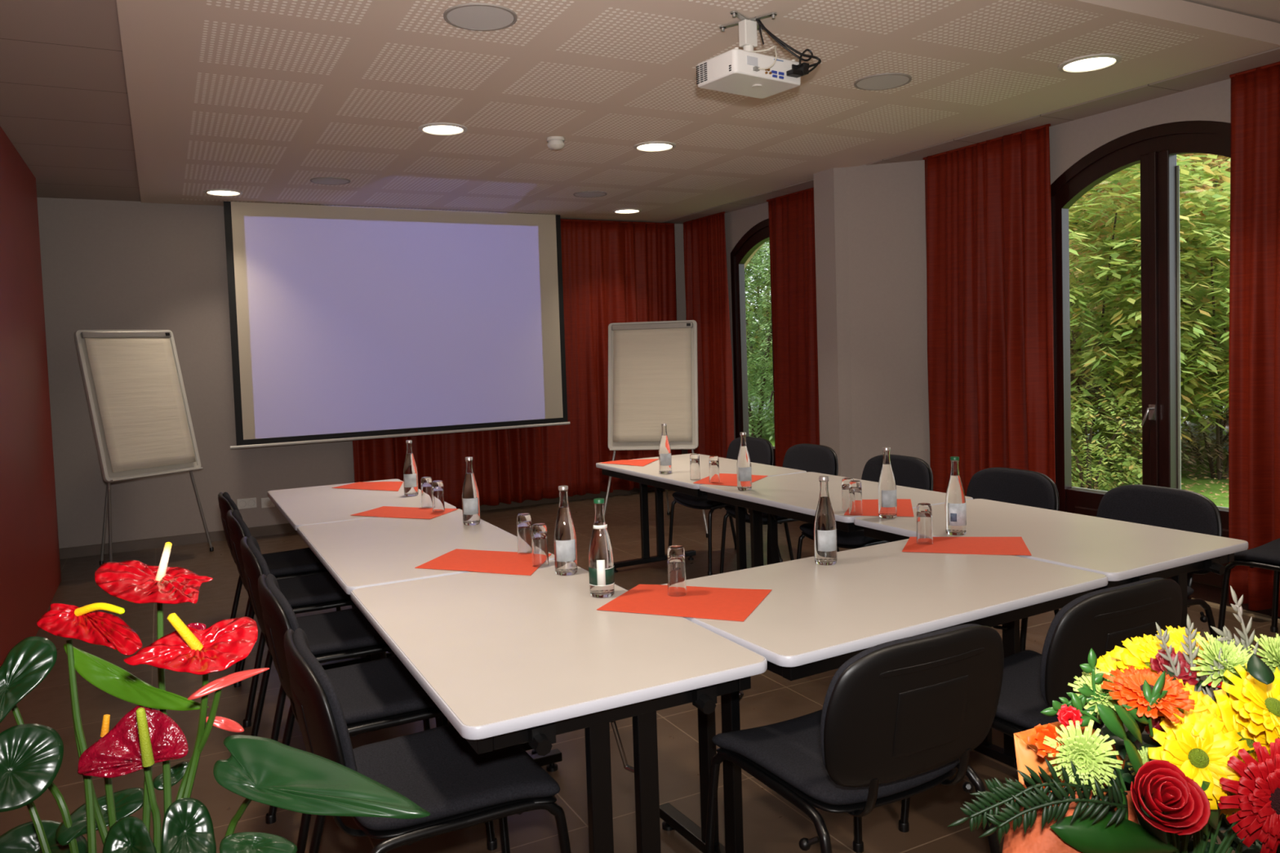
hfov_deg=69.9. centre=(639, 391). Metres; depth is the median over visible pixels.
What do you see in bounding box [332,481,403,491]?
placemat
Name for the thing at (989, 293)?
curtain
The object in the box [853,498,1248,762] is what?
meeting table
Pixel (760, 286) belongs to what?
tree
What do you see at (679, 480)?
meeting table
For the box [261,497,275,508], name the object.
wall socket
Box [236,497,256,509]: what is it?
wall socket
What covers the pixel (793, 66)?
power socket
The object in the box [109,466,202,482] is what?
tray
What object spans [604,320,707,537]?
flip chart
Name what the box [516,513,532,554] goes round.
drinking glass
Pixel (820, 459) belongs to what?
chair
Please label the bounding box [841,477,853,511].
drinking glass
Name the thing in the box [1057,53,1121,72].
recessed light
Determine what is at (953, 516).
print
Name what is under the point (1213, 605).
trim
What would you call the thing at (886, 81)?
ceiling speaker
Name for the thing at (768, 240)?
tree
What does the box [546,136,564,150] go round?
smoke detector
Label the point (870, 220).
wall pier
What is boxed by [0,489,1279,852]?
floor
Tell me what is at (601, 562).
water bottle
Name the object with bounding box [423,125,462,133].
diffuser
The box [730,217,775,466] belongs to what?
window
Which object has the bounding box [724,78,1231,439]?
wall
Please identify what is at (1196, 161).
tree
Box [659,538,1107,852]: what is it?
meeting table
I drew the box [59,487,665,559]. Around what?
baseboard
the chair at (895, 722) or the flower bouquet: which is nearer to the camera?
the flower bouquet
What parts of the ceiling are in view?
raised panel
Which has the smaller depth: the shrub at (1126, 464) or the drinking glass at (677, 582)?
the drinking glass at (677, 582)
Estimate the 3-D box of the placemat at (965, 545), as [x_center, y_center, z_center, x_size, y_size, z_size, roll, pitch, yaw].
[1.104,0.523,3.131,0.402,0.003,0.287,-1,3,16]
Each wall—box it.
[0,125,61,666]
[36,197,687,548]
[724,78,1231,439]
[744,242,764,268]
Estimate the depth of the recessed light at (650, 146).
5.46 m
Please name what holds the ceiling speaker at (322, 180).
attached to the ceiling
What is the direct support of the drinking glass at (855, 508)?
on the placemat at (870, 507)
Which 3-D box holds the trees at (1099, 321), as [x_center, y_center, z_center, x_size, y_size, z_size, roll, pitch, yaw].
[5.721,-0.669,8.986,3.025,3.057,3.008,-3,3,-27]
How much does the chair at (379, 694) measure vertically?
0.786 m
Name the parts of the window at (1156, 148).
frame, handle, raised panel moulding, panel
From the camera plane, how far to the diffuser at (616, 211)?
8.02 m
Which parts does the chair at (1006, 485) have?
backrest, leg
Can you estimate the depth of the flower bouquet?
0.74 m
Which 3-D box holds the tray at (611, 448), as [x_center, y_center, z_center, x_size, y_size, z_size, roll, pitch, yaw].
[0.091,0.430,6.794,0.640,0.019,0.042,-1,3,9]
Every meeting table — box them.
[266,479,456,670]
[297,508,554,754]
[350,560,767,852]
[595,453,806,573]
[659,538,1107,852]
[699,471,973,568]
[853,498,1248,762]
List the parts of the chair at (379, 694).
raised panel, leg, backrest, leg, seat, leg, leg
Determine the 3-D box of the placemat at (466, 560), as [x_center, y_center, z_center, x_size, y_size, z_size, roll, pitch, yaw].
[-0.505,0.577,3.106,0.445,0.003,0.290,-1,3,20]
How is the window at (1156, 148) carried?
in the wall at (1070, 141)
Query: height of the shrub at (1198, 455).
2.223 m
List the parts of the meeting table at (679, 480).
rail, cross rail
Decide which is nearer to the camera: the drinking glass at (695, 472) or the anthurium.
the anthurium
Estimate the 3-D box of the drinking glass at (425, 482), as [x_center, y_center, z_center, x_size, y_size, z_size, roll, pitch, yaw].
[-0.993,0.469,4.264,0.054,0.136,0.054,-3,3,-27]
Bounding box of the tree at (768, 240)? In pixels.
[744,240,772,391]
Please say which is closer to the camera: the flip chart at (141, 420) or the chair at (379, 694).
the chair at (379, 694)
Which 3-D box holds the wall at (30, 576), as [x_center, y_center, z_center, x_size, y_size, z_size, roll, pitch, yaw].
[-1.865,0.054,2.091,0.080,2.612,8.630,-3,3,-27]
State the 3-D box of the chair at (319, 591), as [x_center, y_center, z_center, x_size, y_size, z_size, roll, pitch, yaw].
[-1.397,0.872,3.834,0.568,0.786,0.520,-3,3,-27]
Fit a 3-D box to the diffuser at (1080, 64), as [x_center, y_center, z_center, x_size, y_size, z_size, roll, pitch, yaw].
[2.001,-1.459,4.080,0.208,0.002,0.208,-3,3,-27]
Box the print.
[950,513,956,521]
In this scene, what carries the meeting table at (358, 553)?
on the floor
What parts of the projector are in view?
ceiling plate, rating plate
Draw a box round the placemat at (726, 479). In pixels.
[693,473,767,486]
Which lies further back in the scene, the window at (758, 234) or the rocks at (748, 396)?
the rocks at (748, 396)
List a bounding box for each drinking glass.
[420,476,432,507]
[431,480,444,511]
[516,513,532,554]
[531,523,548,567]
[666,545,686,596]
[689,453,700,479]
[709,455,719,483]
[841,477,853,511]
[848,480,862,515]
[916,502,933,544]
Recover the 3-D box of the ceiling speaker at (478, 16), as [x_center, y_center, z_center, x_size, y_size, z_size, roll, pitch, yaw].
[-0.571,-1.337,3.280,0.262,0.006,0.262,-3,3,-27]
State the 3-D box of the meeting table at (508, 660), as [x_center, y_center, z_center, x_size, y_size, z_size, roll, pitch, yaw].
[-0.285,0.949,2.442,0.708,0.690,1.231,-3,3,-27]
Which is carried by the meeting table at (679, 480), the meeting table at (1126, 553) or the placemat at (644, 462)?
the placemat at (644, 462)
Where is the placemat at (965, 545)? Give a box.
[902,537,1031,555]
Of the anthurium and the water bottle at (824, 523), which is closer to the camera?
the anthurium
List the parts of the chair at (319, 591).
raised panel, backrest, leg, leg, seat, leg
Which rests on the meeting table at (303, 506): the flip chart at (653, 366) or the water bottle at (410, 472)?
the water bottle at (410, 472)
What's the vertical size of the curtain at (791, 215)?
2.559 m
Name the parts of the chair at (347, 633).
raised panel, backrest, leg, leg, seat, leg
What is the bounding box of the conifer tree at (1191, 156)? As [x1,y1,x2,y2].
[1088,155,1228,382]
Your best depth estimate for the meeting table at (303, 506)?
4.45 m
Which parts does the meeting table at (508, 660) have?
rail, cross rail, latch rod, rail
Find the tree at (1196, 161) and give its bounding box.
[1069,160,1228,387]
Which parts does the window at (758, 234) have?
sash, panel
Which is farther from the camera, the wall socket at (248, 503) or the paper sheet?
the wall socket at (248, 503)
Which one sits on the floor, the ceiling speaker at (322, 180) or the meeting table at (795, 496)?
the meeting table at (795, 496)
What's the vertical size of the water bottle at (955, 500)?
0.278 m
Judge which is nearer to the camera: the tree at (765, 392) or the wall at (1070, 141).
the wall at (1070, 141)
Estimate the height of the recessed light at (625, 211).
0.010 m
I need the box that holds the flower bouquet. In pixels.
[946,586,1279,852]
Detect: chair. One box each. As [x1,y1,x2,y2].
[217,492,355,672]
[226,509,386,727]
[240,536,431,741]
[257,573,497,852]
[284,628,571,852]
[668,436,782,575]
[704,623,1004,852]
[719,443,839,573]
[796,454,933,559]
[897,577,1192,840]
[965,466,1059,615]
[1019,484,1222,723]
[1217,537,1279,637]
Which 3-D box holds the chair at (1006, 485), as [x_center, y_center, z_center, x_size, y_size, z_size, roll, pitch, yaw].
[1.505,0.764,4.095,0.568,0.786,0.520,-3,3,-27]
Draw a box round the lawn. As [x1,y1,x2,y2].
[750,392,1228,507]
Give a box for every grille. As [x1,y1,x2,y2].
[574,191,605,196]
[696,62,731,84]
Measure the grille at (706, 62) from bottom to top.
0.064 m
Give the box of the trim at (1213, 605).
[1191,598,1279,622]
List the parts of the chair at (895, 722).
leg, leg, link knob, seat, leg, backrest, raised panel, link knob, leg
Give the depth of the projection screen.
7.44 m
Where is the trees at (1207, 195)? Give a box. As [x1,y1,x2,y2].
[1068,154,1230,484]
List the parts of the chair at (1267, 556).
seat, leg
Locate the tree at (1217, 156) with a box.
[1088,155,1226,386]
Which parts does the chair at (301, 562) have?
raised panel, backrest, leg, leg, seat, leg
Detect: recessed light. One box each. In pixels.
[203,188,243,195]
[418,122,467,135]
[612,208,641,213]
[633,141,675,151]
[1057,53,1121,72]
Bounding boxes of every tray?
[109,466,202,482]
[609,447,695,450]
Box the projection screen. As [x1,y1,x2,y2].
[223,201,569,448]
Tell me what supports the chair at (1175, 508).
on the floor
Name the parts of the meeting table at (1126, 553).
rail, cross rail, rail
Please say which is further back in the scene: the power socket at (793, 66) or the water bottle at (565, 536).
the power socket at (793, 66)
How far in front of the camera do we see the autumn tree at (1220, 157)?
11.10 m
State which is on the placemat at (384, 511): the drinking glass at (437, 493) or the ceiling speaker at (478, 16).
the drinking glass at (437, 493)
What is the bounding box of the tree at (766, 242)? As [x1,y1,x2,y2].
[744,241,772,395]
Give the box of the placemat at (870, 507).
[844,498,914,516]
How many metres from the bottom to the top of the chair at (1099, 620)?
0.786 m
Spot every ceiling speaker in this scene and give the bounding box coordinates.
[310,177,350,184]
[443,2,517,31]
[573,191,607,197]
[853,72,911,90]
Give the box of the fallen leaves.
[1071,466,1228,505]
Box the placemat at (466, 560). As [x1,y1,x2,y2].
[414,548,551,575]
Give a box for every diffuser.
[207,191,239,195]
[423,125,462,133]
[615,209,638,213]
[637,143,671,150]
[1063,57,1115,71]
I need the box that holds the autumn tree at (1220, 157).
[1068,153,1230,426]
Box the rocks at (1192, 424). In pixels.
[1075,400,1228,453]
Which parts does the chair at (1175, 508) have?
leg, seat, backrest, leg, link knob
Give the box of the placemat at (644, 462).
[601,458,658,466]
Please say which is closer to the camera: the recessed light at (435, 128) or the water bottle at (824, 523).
the water bottle at (824, 523)
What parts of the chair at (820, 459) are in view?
leg, seat, leg, leg, backrest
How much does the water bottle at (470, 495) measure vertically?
0.278 m
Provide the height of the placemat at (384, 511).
0.003 m
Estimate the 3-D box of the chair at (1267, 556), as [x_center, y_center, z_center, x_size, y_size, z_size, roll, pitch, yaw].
[2.834,0.733,3.835,0.520,0.786,0.568,-4,3,-31]
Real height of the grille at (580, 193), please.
0.006 m
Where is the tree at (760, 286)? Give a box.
[744,240,773,398]
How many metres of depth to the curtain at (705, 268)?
8.58 m
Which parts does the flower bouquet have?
crimson flower, crimson flower, crimson flower, crimson flower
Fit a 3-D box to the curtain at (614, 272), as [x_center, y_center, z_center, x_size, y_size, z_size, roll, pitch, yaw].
[-1.002,-0.278,8.199,3.102,2.534,0.105,-3,3,-27]
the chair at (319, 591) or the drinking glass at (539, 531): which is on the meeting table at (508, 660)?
the drinking glass at (539, 531)
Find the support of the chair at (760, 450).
on the floor
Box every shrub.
[1070,294,1229,479]
[1071,364,1142,490]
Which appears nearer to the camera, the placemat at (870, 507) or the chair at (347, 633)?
the chair at (347, 633)
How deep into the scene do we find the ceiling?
4.24 m
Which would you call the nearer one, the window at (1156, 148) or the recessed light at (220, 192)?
the window at (1156, 148)
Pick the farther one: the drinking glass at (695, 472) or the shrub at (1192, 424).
the shrub at (1192, 424)
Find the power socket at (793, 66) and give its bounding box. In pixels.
[791,64,797,69]
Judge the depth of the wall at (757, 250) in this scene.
8.61 m
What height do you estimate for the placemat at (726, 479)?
0.003 m
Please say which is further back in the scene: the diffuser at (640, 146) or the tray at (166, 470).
the tray at (166, 470)
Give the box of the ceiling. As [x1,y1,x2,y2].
[0,0,1279,223]
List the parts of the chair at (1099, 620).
leg, leg, seat, backrest, raised panel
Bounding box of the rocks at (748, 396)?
[747,395,773,419]
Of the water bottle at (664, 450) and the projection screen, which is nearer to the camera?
the water bottle at (664, 450)
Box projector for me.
[696,10,821,98]
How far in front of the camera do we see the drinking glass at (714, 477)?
4.71 m
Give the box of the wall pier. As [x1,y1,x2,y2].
[813,160,929,479]
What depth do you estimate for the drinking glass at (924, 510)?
3.14 m
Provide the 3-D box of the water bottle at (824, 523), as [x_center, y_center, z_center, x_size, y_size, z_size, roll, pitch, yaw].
[0.591,0.411,2.927,0.072,0.278,0.072,-3,3,-27]
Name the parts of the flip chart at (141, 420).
leg, leg, board frame, leg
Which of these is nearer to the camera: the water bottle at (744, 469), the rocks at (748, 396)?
the water bottle at (744, 469)
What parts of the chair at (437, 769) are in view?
raised panel, leg, backrest, leg, seat, leg, leg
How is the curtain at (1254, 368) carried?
hanging from the ceiling
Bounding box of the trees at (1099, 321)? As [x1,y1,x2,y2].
[1069,177,1230,479]
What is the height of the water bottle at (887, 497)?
0.278 m
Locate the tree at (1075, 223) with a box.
[1070,186,1139,392]
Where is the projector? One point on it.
(745, 72)
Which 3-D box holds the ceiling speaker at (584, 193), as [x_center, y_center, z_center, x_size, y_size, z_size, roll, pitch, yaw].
[-0.386,-1.523,7.089,0.262,0.006,0.262,-3,3,-27]
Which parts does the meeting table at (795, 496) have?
rail, cross rail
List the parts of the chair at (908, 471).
leg, seat, leg, backrest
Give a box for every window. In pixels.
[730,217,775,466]
[1050,120,1279,618]
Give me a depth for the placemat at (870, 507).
3.84 m
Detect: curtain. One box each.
[352,218,681,508]
[683,211,733,457]
[766,187,819,466]
[922,123,1055,496]
[1228,61,1279,617]
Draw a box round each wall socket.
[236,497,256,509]
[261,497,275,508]
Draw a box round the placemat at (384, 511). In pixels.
[351,506,457,519]
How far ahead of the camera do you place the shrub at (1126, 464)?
8.47 m
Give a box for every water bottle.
[403,440,418,496]
[462,457,479,525]
[554,485,577,575]
[588,497,614,597]
[658,423,671,473]
[736,431,751,490]
[813,475,836,565]
[878,447,897,518]
[945,456,966,535]
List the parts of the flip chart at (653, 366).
leg, board frame, leg, leg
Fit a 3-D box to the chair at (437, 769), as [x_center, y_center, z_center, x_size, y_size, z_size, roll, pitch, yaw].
[-0.495,0.923,2.116,0.568,0.786,0.520,-3,3,-27]
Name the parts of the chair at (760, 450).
leg, seat, leg, leg, backrest, leg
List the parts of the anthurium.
stem, stem, stem, stem, stem, stem, stem, stem, stem, stem, stem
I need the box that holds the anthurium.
[0,542,430,852]
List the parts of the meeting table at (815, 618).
latch rod, cross rail, rail, latch rod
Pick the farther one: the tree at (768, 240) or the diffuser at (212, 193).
the tree at (768, 240)
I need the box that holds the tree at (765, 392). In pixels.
[744,240,774,440]
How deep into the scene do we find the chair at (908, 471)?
4.72 m
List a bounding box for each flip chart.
[74,329,213,564]
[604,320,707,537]

